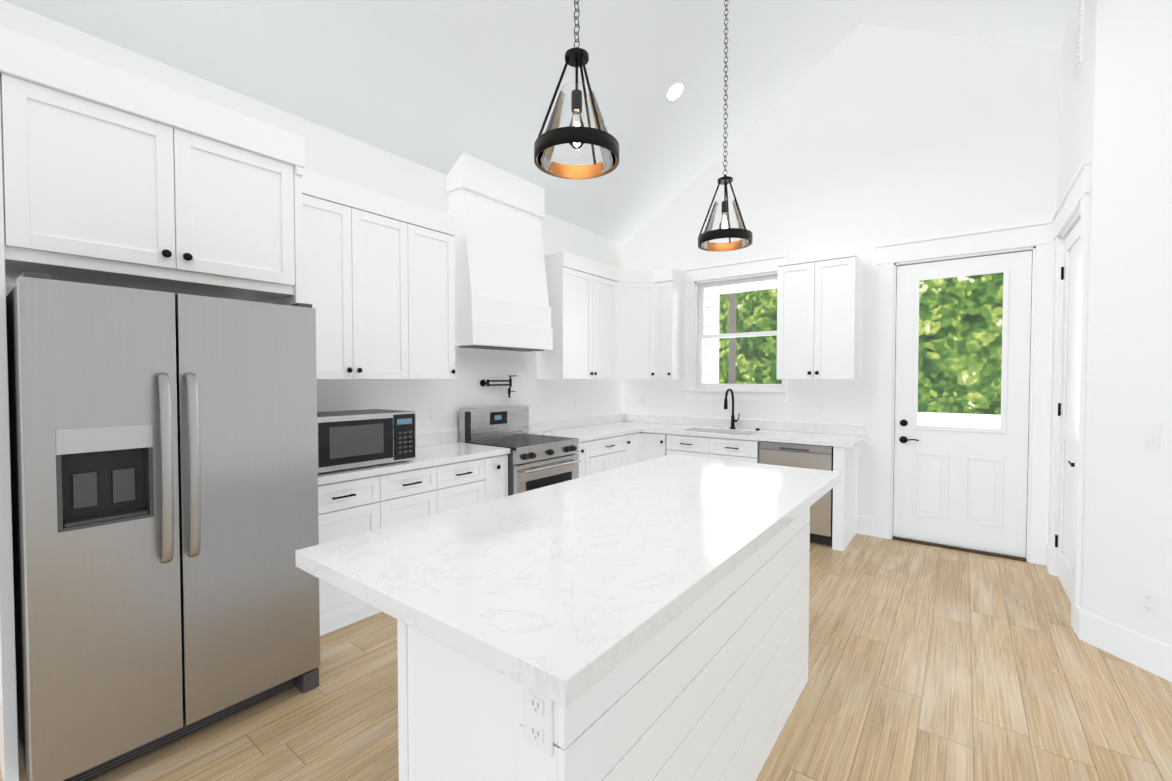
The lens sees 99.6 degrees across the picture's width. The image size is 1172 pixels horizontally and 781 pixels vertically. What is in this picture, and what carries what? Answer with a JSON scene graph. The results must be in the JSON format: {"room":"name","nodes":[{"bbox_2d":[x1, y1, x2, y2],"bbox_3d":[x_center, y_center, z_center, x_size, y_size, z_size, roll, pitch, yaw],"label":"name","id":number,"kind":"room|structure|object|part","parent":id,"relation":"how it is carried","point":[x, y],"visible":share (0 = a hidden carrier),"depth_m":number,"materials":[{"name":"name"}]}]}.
{"room":"kitchen","nodes":[
{"label":"kitchen","id":0,"kind":"room"},
{"bbox_2d":[0,0,623,441],"bbox_3d":[-2.028,-0.205,3.023,0.150,3.150,8.335,1,2,37],"label":"wall","id":1,"kind":"structure","parent":0,"point":[342,158],"depth_m":3.75,"materials":[{"name":"white paint"}]},
{"bbox_2d":[302,168,417,379],"bbox_3d":[-1.585,-0.674,3.185,0.341,1.210,0.887,1,2,37],"label":"upper cabinet","id":2,"kind":"object","parent":1,"relation":"attached to","point":[378,284],"depth_m":3.12,"materials":[{"name":"white paint"}]},
{"bbox_2d":[426,406,433,420],"bbox_3d":[-1.236,0.184,3.937,0.010,0.117,0.072,1,2,37],"label":"electrical outlet","id":3,"kind":"object","parent":1,"relation":"attached to","point":[429,413],"visible":1,"depth_m":3.93,"materials":[{"name":"white plastic"}]},
{"bbox_2d":[418,205,455,379],"bbox_3d":[-1.250,-0.684,3.623,0.341,1.210,0.448,1,2,37],"label":"upper cabinet","id":4,"kind":"object","parent":1,"relation":"attached to","point":[436,229],"depth_m":3.57,"materials":[{"name":"white paint"}]},
{"bbox_2d":[480,375,516,397],"bbox_3d":[-0.776,-0.036,4.462,0.099,0.204,0.375,1,2,37],"label":"pot filler","id":5,"kind":"object","parent":1,"relation":"attached to","point":[484,382],"visible":1,"depth_m":4.44,"materials":[{"name":"black metal"}]},
{"bbox_2d":[447,152,552,351],"bbox_3d":[-0.722,-1.125,4.329,0.315,1.528,0.950,1,2,37],"label":"range hood","id":6,"kind":"object","parent":1,"relation":"attached to","point":[501,293],"visible":0.9,"depth_m":4.16,"materials":[{"name":"white paint"}]},
{"bbox_2d":[573,398,576,408],"bbox_3d":[-0.121,0.145,5.396,0.010,0.117,0.072,1,2,37],"label":"electrical outlet","id":7,"kind":"object","parent":1,"relation":"attached to","point":[574,403],"visible":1,"depth_m":5.39,"materials":[{"name":"white plastic"}]},
{"bbox_2d":[537,251,617,379],"bbox_3d":[-0.045,-0.720,5.172,0.375,1.210,0.977,1,2,37],"label":"upper cabinet","id":8,"kind":"object","parent":1,"relation":"attached to","point":[583,292],"depth_m":4.92,"materials":[{"name":"white paint"}]},
{"bbox_2d":[618,269,657,378],"bbox_3d":[0.527,-0.732,5.673,0.679,1.210,0.703,1,2,37],"label":"upper cabinet","id":9,"kind":"object","parent":1,"relation":"attached to","point":[637,289],"depth_m":5.48,"materials":[{"name":"white paint"}]},
{"bbox_2d":[3,0,1073,244],"bbox_3d":[0.062,-2.485,1.372,5.510,1.833,8.335,1,2,37],"label":"ceiling","id":10,"kind":"structure","parent":0,"point":[441,86],"depth_m":3.60,"materials":[{"name":"white paint"}]},
{"bbox_2d":[534,0,618,178],"bbox_3d":[-0.032,-1.947,1.699,0.296,2.304,0.296,1,2,37],"label":"pendant light","id":11,"kind":"object","parent":10,"relation":"hanging from","point":[554,134],"visible":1,"depth_m":1.71,"materials":[{"name":"black metal"}]},
{"bbox_2d":[665,81,684,101],"bbox_3d":[0.772,-2.587,4.292,0.165,0.105,0.190,1,2,37],"label":"recessed light","id":12,"kind":"object","parent":10,"relation":"in","point":[675,90],"visible":1,"depth_m":4.29,"materials":[{"name":"white plastic"}]},
{"bbox_2d":[698,0,752,251],"bbox_3d":[0.781,-1.972,2.763,0.296,2.304,0.296,1,2,37],"label":"pendant light","id":13,"kind":"object","parent":10,"relation":"hanging from","point":[743,233],"visible":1,"depth_m":2.78,"materials":[{"name":"black metal"}]},
{"bbox_2d":[0,533,1171,780],"bbox_3d":[0.062,1.457,1.465,5.710,0.100,8.635,1,2,37],"label":"floor","id":14,"kind":"structure","parent":0,"point":[930,663],"depth_m":2.22,"materials":[{"name":"brown wood"}]},
{"bbox_2d":[0,26,304,780],"bbox_3d":[-2.004,0.064,2.316,0.750,2.645,1.022,1,2,37],"label":"surround","id":15,"kind":"object","parent":14,"relation":"on","point":[111,176],"visible":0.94,"depth_m":1.97,"materials":[{"name":"white paint"}]},
{"bbox_2d":[6,271,319,780],"bbox_3d":[-1.816,0.499,2.169,0.900,1.783,0.899,1,2,37],"label":"refrigerator","id":16,"kind":"object","parent":14,"relation":"on","point":[164,470],"visible":0.98,"depth_m":1.83,"materials":[{"name":"grey metal"}]},
{"bbox_2d":[318,473,393,635],"bbox_3d":[-1.590,0.934,2.984,0.621,0.876,0.513,1,2,37],"label":"base cabinet","id":17,"kind":"object","parent":14,"relation":"on","point":[349,508],"depth_m":2.81,"materials":[{"name":"white paint"}]},
{"bbox_2d":[394,464,445,524],"bbox_3d":[-1.349,0.926,3.301,0.621,0.876,0.516,1,2,37],"label":"base cabinet","id":18,"kind":"object","parent":14,"relation":"on","point":[419,493],"depth_m":3.16,"materials":[{"name":"white paint"}]},
{"bbox_2d":[446,456,493,511],"bbox_3d":[-1.105,0.919,3.620,0.621,0.876,0.520,1,2,37],"label":"base cabinet","id":19,"kind":"object","parent":14,"relation":"on","point":[469,482],"depth_m":3.48,"materials":[{"name":"white paint"}]},
{"bbox_2d":[318,430,509,484],"bbox_3d":[-1.282,0.417,3.357,0.643,0.140,1.498,1,2,37],"label":"countertop","id":20,"kind":"structure","parent":19,"relation":"on","point":[439,448],"depth_m":3.44,"materials":[{"name":"white stone"}]},
{"bbox_2d":[317,409,415,472],"bbox_3d":[-1.455,0.295,3.068,0.456,0.316,0.615,1,2,37],"label":"microwave","id":21,"kind":"object","parent":20,"relation":"on","point":[348,439],"visible":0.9,"depth_m":2.91,"materials":[{"name":"grey metal"}]},
{"bbox_2d":[494,454,507,499],"bbox_3d":[-0.926,0.913,3.854,0.621,0.876,0.289,1,2,37],"label":"base cabinet","id":22,"kind":"object","parent":14,"relation":"on","point":[500,461],"depth_m":3.72,"materials":[{"name":"white paint"}]},
{"bbox_2d":[459,405,580,495],"bbox_3d":[-0.539,0.747,4.220,0.737,1.190,0.756,1,2,37],"label":"range","id":23,"kind":"object","parent":14,"relation":"on","point":[535,461],"visible":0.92,"depth_m":4.12,"materials":[{"name":"grey metal"}]},
{"bbox_2d":[575,440,593,477],"bbox_3d":[-0.275,0.893,4.706,0.621,0.876,0.319,1,2,37],"label":"base cabinet","id":24,"kind":"object","parent":14,"relation":"on","point":[585,449],"depth_m":4.56,"materials":[{"name":"white paint"}]},
{"bbox_2d":[594,435,621,473],"bbox_3d":[-0.025,0.886,5.033,0.621,0.876,0.723,1,2,37],"label":"base cabinet","id":25,"kind":"object","parent":14,"relation":"on","point":[607,451],"depth_m":4.82,"materials":[{"name":"white paint"}]},
{"bbox_2d":[397,494,824,780],"bbox_3d":[0.292,0.960,2.092,0.900,0.866,2.270,1,2,37],"label":"kitchen island","id":26,"kind":"object","parent":14,"relation":"on","point":[709,698],"depth_m":1.24,"materials":[{"name":"white paint"}]},
{"bbox_2d":[523,686,552,756],"bbox_3d":[-0.093,0.624,0.943,0.072,0.117,0.010,1,2,37],"label":"outlet","id":27,"kind":"object","parent":26,"relation":"attached to","point":[538,721],"visible":0.96,"depth_m":0.94,"materials":[{"name":"white plastic"}]},
{"bbox_2d":[295,454,841,709],"bbox_3d":[0.278,0.500,2.161,1.080,0.050,2.440,1,2,37],"label":"island countertop","id":28,"kind":"structure","parent":26,"relation":"on","point":[549,590],"depth_m":1.44,"materials":[{"name":"white stone"}]},
{"bbox_2d":[622,432,641,466],"bbox_3d":[0.252,0.878,5.372,0.650,0.876,0.374,1,2,37],"label":"base cabinet","id":29,"kind":"object","parent":14,"relation":"on","point":[631,443],"depth_m":5.19,"materials":[{"name":"white paint"}]},
{"bbox_2d":[642,432,697,461],"bbox_3d":[0.903,0.876,5.453,0.389,0.876,0.650,1,2,37],"label":"base cabinet","id":30,"kind":"object","parent":14,"relation":"on","point":[654,445],"depth_m":5.13,"materials":[{"name":"white paint"}]},
{"bbox_2d":[529,416,641,441],"bbox_3d":[-0.021,0.379,5.006,0.646,0.140,1.128,1,2,37],"label":"countertop","id":31,"kind":"structure","parent":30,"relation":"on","point":[592,427],"depth_m":5.15,"materials":[{"name":"white stone"}]},
{"bbox_2d":[598,413,865,447],"bbox_3d":[1.324,0.376,5.109,2.658,0.140,0.668,1,2,37],"label":"countertop","id":32,"kind":"structure","parent":30,"relation":"on","point":[810,433],"depth_m":4.95,"materials":[{"name":"white stone"}]},
{"bbox_2d":[724,388,759,429],"bbox_3d":[1.589,0.193,5.067,0.310,0.427,0.250,1,2,37],"label":"faucet","id":33,"kind":"object","parent":32,"relation":"on","point":[733,420],"visible":1,"depth_m":5.19,"materials":[{"name":"black metal"}]},
{"bbox_2d":[759,441,832,545],"bbox_3d":[2.007,0.899,4.600,0.604,0.868,0.587,1,2,37],"label":"dishwasher","id":34,"kind":"object","parent":14,"relation":"on","point":[819,457],"visible":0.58,"depth_m":4.28,"materials":[{"name":"grey metal"}]},
{"bbox_2d":[624,24,1059,532],"bbox_3d":[2.069,-1.062,5.023,4.210,4.770,0.150,1,2,37],"label":"wall","id":35,"kind":"structure","parent":0,"point":[861,141],"depth_m":4.53,"materials":[{"name":"white paint"}]},
{"bbox_2d":[658,267,685,378],"bbox_3d":[0.925,-0.730,5.571,0.263,1.210,0.377,1,2,37],"label":"upper cabinet","id":36,"kind":"object","parent":35,"relation":"attached to","point":[671,281],"depth_m":5.45,"materials":[{"name":"white paint"}]},
{"bbox_2d":[682,254,786,401],"bbox_3d":[1.601,-0.627,5.359,1.130,1.475,0.200,1,2,37],"label":"window","id":37,"kind":"structure","parent":35,"relation":"in","point":[732,271],"depth_m":5.41,"materials":[{"name":"white wood"}]},
{"bbox_3d":[1.673,-0.615,5.346,0.960,1.160,0.075,1,2,37],"label":"window sash","id":38,"kind":"part","parent":37,"relation":"part of","materials":[{"name":"white wood"}]},
{"bbox_2d":[777,254,861,379],"bbox_3d":[2.177,-0.645,4.639,0.660,1.085,0.341,1,2,37],"label":"upper cabinet","id":39,"kind":"object","parent":35,"relation":"attached to","point":[819,301],"depth_m":4.48,"materials":[{"name":"white paint"}]},
{"bbox_2d":[818,401,825,412],"bbox_3d":[2.279,0.157,4.790,0.072,0.117,0.010,1,2,37],"label":"electrical outlet","id":40,"kind":"object","parent":35,"relation":"attached to","point":[821,406],"visible":1,"depth_m":4.79,"materials":[{"name":"white plastic"}]},
{"bbox_2d":[893,250,1031,557],"bbox_3d":[3.127,0.111,4.169,0.900,2.425,0.096,1,2,37],"label":"back door","id":41,"kind":"structure","parent":35,"relation":"in","point":[963,487],"depth_m":4.14,"materials":[{"name":"white wood"}]},
{"bbox_2d":[876,220,1053,564],"bbox_3d":[3.138,0.020,4.208,1.189,2.645,0.188,1,2,37],"label":"door frame","id":42,"kind":"structure","parent":35,"relation":"attached to","point":[1038,236],"depth_m":3.94,"materials":[{"name":"white wood"}]},
{"bbox_2d":[1056,0,1096,609],"bbox_3d":[3.220,-0.623,3.195,0.150,3.979,1.375,1,2,37],"label":"wall","id":43,"kind":"structure","parent":0,"point":[1076,122],"depth_m":2.98,"materials":[{"name":"white paint"}]},
{"bbox_2d":[1055,218,1079,602],"bbox_3d":[3.158,0.135,3.232,0.091,2.430,0.912,1,2,37],"label":"door","id":44,"kind":"structure","parent":43,"relation":"in","point":[1067,404],"depth_m":3.38,"materials":[{"name":"white wood"}]},
{"bbox_2d":[1047,160,1090,632],"bbox_3d":[3.188,0.043,3.200,0.188,2.645,1.220,1,2,37],"label":"door frame","id":45,"kind":"structure","parent":43,"relation":"attached to","point":[1076,195],"depth_m":2.99,"materials":[{"name":"white wood"}]},
{"bbox_2d":[1073,0,1083,79],"bbox_3d":[3.032,-2.181,3.053,0.020,0.420,0.220,1,2,37],"label":"air vent","id":46,"kind":"object","parent":43,"relation":"in","point":[1078,38],"visible":1,"depth_m":3.00,"materials":[{"name":"white"}]},
{"bbox_2d":[1076,605,1081,639],"bbox_3d":[2.756,1.294,2.768,0.017,0.165,0.088,1,2,37],"label":"baseboard","id":47,"kind":"structure","parent":43,"relation":"attached to","point":[1078,609],"depth_m":2.75,"materials":[{"name":"white wood"}]},
{"bbox_2d":[1083,0,1171,646],"bbox_3d":[2.929,-0.592,1.863,0.150,3.979,1.697,0,1,-8],"label":"wall","id":48,"kind":"structure","parent":0,"point":[1128,527],"depth_m":2.52,"materials":[{"name":"white paint"}]},
{"bbox_2d":[1081,610,1171,681],"bbox_3d":[2.825,1.309,2.144,0.842,0.165,0.870,1,2,37],"label":"baseboard","id":49,"kind":"structure","parent":48,"relation":"attached to","point":[1148,654],"depth_m":2.52,"materials":[{"name":"white wood"}]},
{"bbox_2d":[1139,588,1158,617],"bbox_3d":[2.776,1.048,2.445,0.010,0.117,0.072,0,1,-8],"label":"electrical outlet","id":50,"kind":"object","parent":48,"relation":"attached to","point":[1148,602],"visible":1,"depth_m":2.44,"materials":[{"name":"white plastic"}]},
{"bbox_2d":[1141,422,1160,447],"bbox_3d":[2.773,0.218,2.436,0.011,0.117,0.072,0,1,-8],"label":"light switch","id":51,"kind":"object","parent":48,"relation":"attached to","point":[1150,434],"visible":1,"depth_m":2.43,"materials":[{"name":"white plastic"}]},
{"label":"outside","id":52,"kind":"structure","parent":0,"visible":0},
{"bbox_2d":[728,293,736,383],"bbox_3d":[2.567,-2.262,8.630,0.170,9.001,0.120,1,2,37],"label":"trunk","id":53,"kind":"object","parent":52,"point":[732,319],"depth_m":8.62,"materials":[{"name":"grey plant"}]},
{"bbox_2d":[702,280,1000,428],"bbox_3d":[3.881,-0.173,4.871,9.000,3.800,1.755,1,2,37],"label":"porch","id":54,"kind":"object","parent":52,"point":[987,421],"depth_m":7.02,"materials":[{"name":"white paint"}]},
{"bbox_2d":[719,272,1002,414],"bbox_3d":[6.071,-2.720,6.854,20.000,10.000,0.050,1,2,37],"label":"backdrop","id":55,"kind":"structure","parent":52,"point":[925,392],"depth_m":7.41,"materials":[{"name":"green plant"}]}
]}

